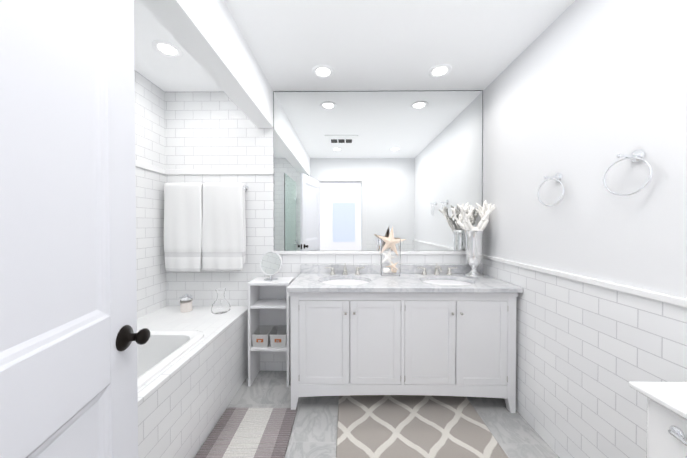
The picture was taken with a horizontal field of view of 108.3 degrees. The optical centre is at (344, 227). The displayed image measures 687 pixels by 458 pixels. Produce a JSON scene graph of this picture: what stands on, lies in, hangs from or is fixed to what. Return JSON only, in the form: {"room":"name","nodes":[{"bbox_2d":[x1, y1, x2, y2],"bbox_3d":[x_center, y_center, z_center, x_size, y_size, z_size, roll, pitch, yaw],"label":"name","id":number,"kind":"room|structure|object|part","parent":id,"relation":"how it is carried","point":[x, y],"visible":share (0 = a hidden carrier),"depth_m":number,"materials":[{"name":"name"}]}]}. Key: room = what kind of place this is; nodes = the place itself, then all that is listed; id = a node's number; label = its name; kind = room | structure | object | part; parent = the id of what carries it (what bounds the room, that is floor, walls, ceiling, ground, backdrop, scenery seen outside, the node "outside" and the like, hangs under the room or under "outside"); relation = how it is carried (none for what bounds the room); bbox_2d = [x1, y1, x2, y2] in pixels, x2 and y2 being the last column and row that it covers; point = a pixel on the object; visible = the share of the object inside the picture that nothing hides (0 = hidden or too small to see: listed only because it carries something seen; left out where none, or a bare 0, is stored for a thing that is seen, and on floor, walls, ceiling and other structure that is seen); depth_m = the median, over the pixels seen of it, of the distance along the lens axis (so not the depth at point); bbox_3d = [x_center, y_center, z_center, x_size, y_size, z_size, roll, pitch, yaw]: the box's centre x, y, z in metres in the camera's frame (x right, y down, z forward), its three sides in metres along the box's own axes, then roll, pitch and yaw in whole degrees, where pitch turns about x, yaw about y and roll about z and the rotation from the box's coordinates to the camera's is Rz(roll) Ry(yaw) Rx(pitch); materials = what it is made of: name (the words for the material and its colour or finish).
{"room":"bathroom","nodes":[
{"label":"bathroom","id":0,"kind":"room"},
{"bbox_2d":[134,0,574,90],"bbox_3d":[-0.202,-1.212,1.070,3.110,0.080,2.480,0,1,1],"label":"ceiling","id":1,"kind":"structure","parent":0,"point":[381,45],"depth_m":1.57,"materials":[{"name":"white paint"}]},
{"bbox_2d":[152,40,182,57],"bbox_3d":[-1.167,-1.174,1.640,0.168,0.008,0.168,0,1,1],"label":"recessed light","id":2,"kind":"object","parent":1,"relation":"in","point":[167,49],"visible":1,"depth_m":1.63,"materials":[{"name":"white paint"}]},
{"bbox_2d":[140,0,272,127],"bbox_3d":[-0.694,-1.012,1.069,0.137,0.320,2.183,0,1,1],"label":"soffit","id":3,"kind":"structure","parent":1,"relation":"attached to","point":[207,35],"depth_m":1.30,"materials":[{"name":"white paint"}]},
{"bbox_2d":[312,65,333,78],"bbox_3d":[-0.159,-1.177,1.880,0.168,0.008,0.168,0,1,1],"label":"recessed light","id":4,"kind":"object","parent":1,"relation":"in","point":[325,71],"visible":1,"depth_m":1.88,"materials":[{"name":"white paint"}]},
{"bbox_2d":[428,64,451,77],"bbox_3d":[0.721,-1.177,1.871,0.168,0.008,0.168,0,1,1],"label":"recessed light","id":5,"kind":"object","parent":1,"relation":"in","point":[439,70],"visible":1,"depth_m":1.86,"materials":[{"name":"white paint"}]},
{"bbox_2d":[194,371,559,457],"bbox_3d":[-0.202,1.298,1.099,3.110,0.060,2.480,0,1,1],"label":"floor","id":6,"kind":"structure","parent":0,"point":[315,424],"depth_m":1.62,"materials":[{"name":"stone"}]},
{"bbox_2d":[137,306,247,457],"bbox_3d":[-1.199,0.973,1.097,0.743,0.589,2.163,0,1,1],"label":"bathtub","id":7,"kind":"object","parent":6,"relation":"on","point":[192,370],"visible":0.35,"depth_m":1.49,"materials":[{"name":"tile"}]},
{"bbox_2d":[180,293,192,312],"bbox_3d":[-1.298,0.613,2.042,0.090,0.146,0.090,0,1,1],"label":"apothecary jar","id":8,"kind":"object","parent":7,"relation":"on","point":[186,302],"visible":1,"depth_m":2.01,"materials":[{"name":"clear glass"}]},
{"bbox_2d":[211,288,230,313],"bbox_3d":[-1.008,0.594,2.029,0.144,0.185,0.144,0,1,1],"label":"glass carafe","id":9,"kind":"object","parent":7,"relation":"on","point":[221,304],"visible":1,"depth_m":1.99,"materials":[{"name":"clear glass"}]},
{"bbox_2d":[195,408,296,457],"bbox_3d":[-0.572,1.258,1.357,0.490,0.014,0.730,0,1,1],"label":"striped rug","id":10,"kind":"object","parent":6,"relation":"on","point":[250,433],"visible":0.96,"depth_m":1.50,"materials":[{"name":"fabric"}]},
{"bbox_2d":[248,277,294,386],"bbox_3d":[-0.597,0.845,2.063,0.327,0.823,0.212,0,1,1],"label":"shelf unit","id":11,"kind":"object","parent":6,"relation":"on","point":[269,321],"visible":0.94,"depth_m":2.03,"materials":[{"name":"white paint"}]},
{"bbox_2d":[260,251,281,280],"bbox_3d":[-0.608,0.314,2.062,0.199,0.236,0.120,0,1,1],"label":"vanity mirror","id":12,"kind":"object","parent":11,"relation":"on","point":[270,263],"visible":0.98,"depth_m":2.05,"materials":[{"name":"silver metal"}]},
{"bbox_2d":[287,291,522,412],"bbox_3d":[0.401,0.843,1.909,1.542,0.829,0.493,0,1,1],"label":"bathroom vanity","id":13,"kind":"object","parent":6,"relation":"on","point":[436,329],"depth_m":1.69,"materials":[{"name":"white paint"}]},
{"bbox_2d":[287,271,522,290],"bbox_3d":[0.403,0.413,1.901,1.568,0.032,0.508,0,1,1],"label":"countertop","id":14,"kind":"structure","parent":13,"relation":"on","point":[302,282],"depth_m":1.74,"materials":[{"name":"grey stone"}]},
{"bbox_2d":[319,279,370,282],"bbox_3d":[0.006,0.498,1.892,0.448,0.162,0.369,0,1,1],"label":"sink","id":15,"kind":"object","parent":14,"relation":"in","point":[320,280],"depth_m":1.98,"materials":[{"name":"white ceramic"}]},
{"bbox_2d":[323,263,366,274],"bbox_3d":[0.007,0.348,2.054,0.336,0.095,0.128,0,1,1],"label":"faucet","id":16,"kind":"object","parent":14,"relation":"on","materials":[{"name":"silver metal"}]},
{"bbox_2d":[377,227,405,275],"bbox_3d":[0.390,0.190,2.055,0.254,0.408,0.084,0,1,1],"label":"glass vase","id":17,"kind":"object","parent":14,"relation":"on","point":[390,253],"visible":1,"depth_m":2.01,"materials":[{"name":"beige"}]},
{"bbox_2d":[415,263,458,274],"bbox_3d":[0.777,0.348,2.046,0.336,0.095,0.128,0,1,1],"label":"faucet","id":18,"kind":"object","parent":14,"relation":"on","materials":[{"name":"silver metal"}]},
{"bbox_2d":[423,279,470,282],"bbox_3d":[0.776,0.498,1.885,0.448,0.162,0.369,0,1,1],"label":"sink","id":19,"kind":"object","parent":14,"relation":"in","point":[424,280],"depth_m":1.98,"materials":[{"name":"white ceramic"}]},
{"bbox_2d":[451,200,495,277],"bbox_3d":[1.061,0.088,2.016,0.335,0.614,0.286,0,1,1],"label":"vase","id":20,"kind":"object","parent":14,"relation":"on","point":[473,243],"visible":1,"depth_m":1.99,"materials":[{"name":"clear glass"}]},
{"bbox_2d":[336,395,507,457],"bbox_3d":[0.425,1.257,1.369,0.940,0.016,0.975,0,1,1],"label":"rug","id":21,"kind":"object","parent":6,"relation":"on","point":[399,426],"visible":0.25,"depth_m":1.53,"materials":[{"name":"grey fabric"}]},
{"bbox_2d":[629,382,686,457],"bbox_3d":[0.805,0.884,0.543,0.737,0.780,0.514,0,1,1],"label":"toilet","id":22,"kind":"object","parent":6,"relation":"on","point":[666,419],"visible":1,"depth_m":0.73,"materials":[{"name":"white ceramic"}]},
{"bbox_3d":[1.040,0.507,0.537,0.269,0.028,0.514,0,1,1],"label":"lid","id":23,"kind":"part","parent":22,"relation":"part of","materials":[{"name":"white ceramic"}]},
{"bbox_3d":[0.920,0.573,0.669,0.025,0.032,0.082,0,1,1],"label":"handle","id":24,"kind":"part","parent":22,"relation":"part of","materials":[{"name":"silver metal"}]},
{"bbox_2d":[436,90,483,254],"bbox_3d":[-0.191,0.035,2.227,3.110,2.440,0.120,0,1,1],"label":"wall","id":25,"kind":"structure","parent":0,"point":[482,173],"depth_m":2.15,"materials":[{"name":"white paint"}]},
{"bbox_2d":[165,91,273,370],"bbox_3d":[-1.086,0.036,2.172,0.950,2.440,0.008,0,1,1],"label":"wall tile","id":26,"kind":"structure","parent":25,"relation":"attached to","point":[212,130],"depth_m":2.16,"materials":[{"name":"white tile"}]},
{"bbox_2d":[164,183,247,271],"bbox_3d":[-1.175,-0.006,2.107,0.683,0.750,0.122,0,1,1],"label":"towels","id":27,"kind":"object","parent":26,"relation":"attached to","point":[204,225],"visible":1,"depth_m":2.07,"materials":[{"name":"white fabric"}]},
{"bbox_2d":[274,251,465,254],"bbox_3d":[0.274,0.233,2.153,1.770,0.057,0.023,0,1,1],"label":"trim","id":28,"kind":"structure","parent":25,"relation":"attached to","point":[279,252],"depth_m":2.15,"materials":[{"name":"white ceramic"}]},
{"bbox_2d":[273,90,482,250],"bbox_3d":[0.289,-0.490,2.152,1.806,1.380,0.008,0,1,1],"label":"wall mirror","id":29,"kind":"object","parent":25,"relation":"attached to","point":[357,170],"visible":0.85,"depth_m":2.15,"materials":[{"name":"grey mirror"}]},
{"bbox_3d":[0.289,-0.490,2.152,1.806,1.380,0.008,0,1,1],"label":"frame","id":30,"kind":"part","parent":29,"relation":"part of","materials":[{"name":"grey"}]},
{"bbox_2d":[274,255,481,370],"bbox_3d":[0.291,0.741,2.166,1.805,1.030,0.008,0,1,1],"label":"tile wainscot","id":31,"kind":"structure","parent":25,"relation":"attached to","point":[290,267],"depth_m":2.16,"materials":[{"name":"white tile"}]},
{"bbox_2d":[300,264,482,274],"bbox_3d":[0.405,0.355,2.144,1.568,0.078,0.020,0,1,1],"label":"backsplash","id":32,"kind":"structure","parent":25,"relation":"attached to","point":[308,269],"depth_m":2.13,"materials":[{"name":"grey stone"}]},
{"bbox_2d":[483,0,686,298],"bbox_3d":[1.250,0.050,0.991,0.120,2.440,2.323,0,1,1],"label":"wall","id":33,"kind":"structure","parent":0,"point":[579,95],"depth_m":1.17,"materials":[{"name":"white paint"}]},
{"bbox_2d":[538,172,564,205],"bbox_3d":[1.153,-0.213,1.383,0.082,0.189,0.155,0,1,1],"label":"towel ring","id":34,"kind":"object","parent":33,"relation":"attached to","point":[557,177],"visible":1,"depth_m":1.37,"materials":[{"name":"silver metal"}]},
{"bbox_2d":[482,252,686,307],"bbox_3d":[1.180,0.245,1.064,0.020,0.057,2.183,0,1,1],"label":"trim","id":35,"kind":"structure","parent":33,"relation":"attached to","point":[664,298],"depth_m":1.11,"materials":[{"name":"white wood"}]},
{"bbox_2d":[482,258,686,457],"bbox_3d":[1.186,0.769,1.066,0.008,1.000,2.175,0,1,1],"label":"tile wainscot","id":36,"kind":"structure","parent":33,"relation":"attached to","point":[586,354],"depth_m":1.20,"materials":[{"name":"white tile"}]},
{"bbox_2d":[603,149,652,195],"bbox_3d":[1.149,-0.223,1.007,0.082,0.189,0.154,0,1,1],"label":"towel ring","id":37,"kind":"object","parent":33,"relation":"attached to","point":[636,156],"visible":0.98,"depth_m":1.00,"materials":[{"name":"silver metal"}]},
{"bbox_3d":[-1.641,0.049,1.020,0.120,2.440,2.323,0,1,1],"label":"wall","id":38,"kind":"structure","parent":0,"visible":0},
{"bbox_2d":[134,69,165,318],"bbox_3d":[-1.577,0.048,1.086,0.008,2.440,2.175,0,1,1],"label":"wall tile","id":39,"kind":"structure","parent":38,"relation":"attached to","point":[150,150],"depth_m":1.99,"materials":[{"name":"white tile"}]},
{"bbox_2d":[135,160,165,174],"bbox_3d":[-1.566,-0.472,1.080,0.012,0.050,2.175,0,1,1],"label":"trim","id":40,"kind":"structure","parent":38,"relation":"attached to","point":[143,165],"depth_m":1.98,"materials":[{"name":"white ceramic"}]},
{"bbox_2d":[166,169,273,174],"bbox_3d":[-1.072,-0.484,2.155,0.920,0.050,0.015,0,1,1],"label":"trim","id":41,"kind":"structure","parent":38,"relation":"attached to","point":[168,171],"depth_m":2.15,"materials":[{"name":"white ceramic"}]},
{"bbox_3d":[-0.119,0.224,-0.077,0.930,2.115,0.156,0,1,1],"label":"door frame","id":42,"kind":"structure","parent":0,"visible":0},
{"bbox_2d":[0,0,149,457],"bbox_3d":[-0.566,0.256,0.377,0.160,2.018,0.761,0,1,-12],"label":"entry door","id":43,"kind":"structure","parent":42,"relation":"attached to","point":[71,337],"depth_m":0.53,"materials":[{"name":"white paint"}]},
{"bbox_3d":[-0.637,0.308,0.702,0.160,0.070,0.097,0,1,-12],"label":"knob","id":44,"kind":"part","parent":43,"relation":"part of","materials":[{"name":"black metal"}]}
]}

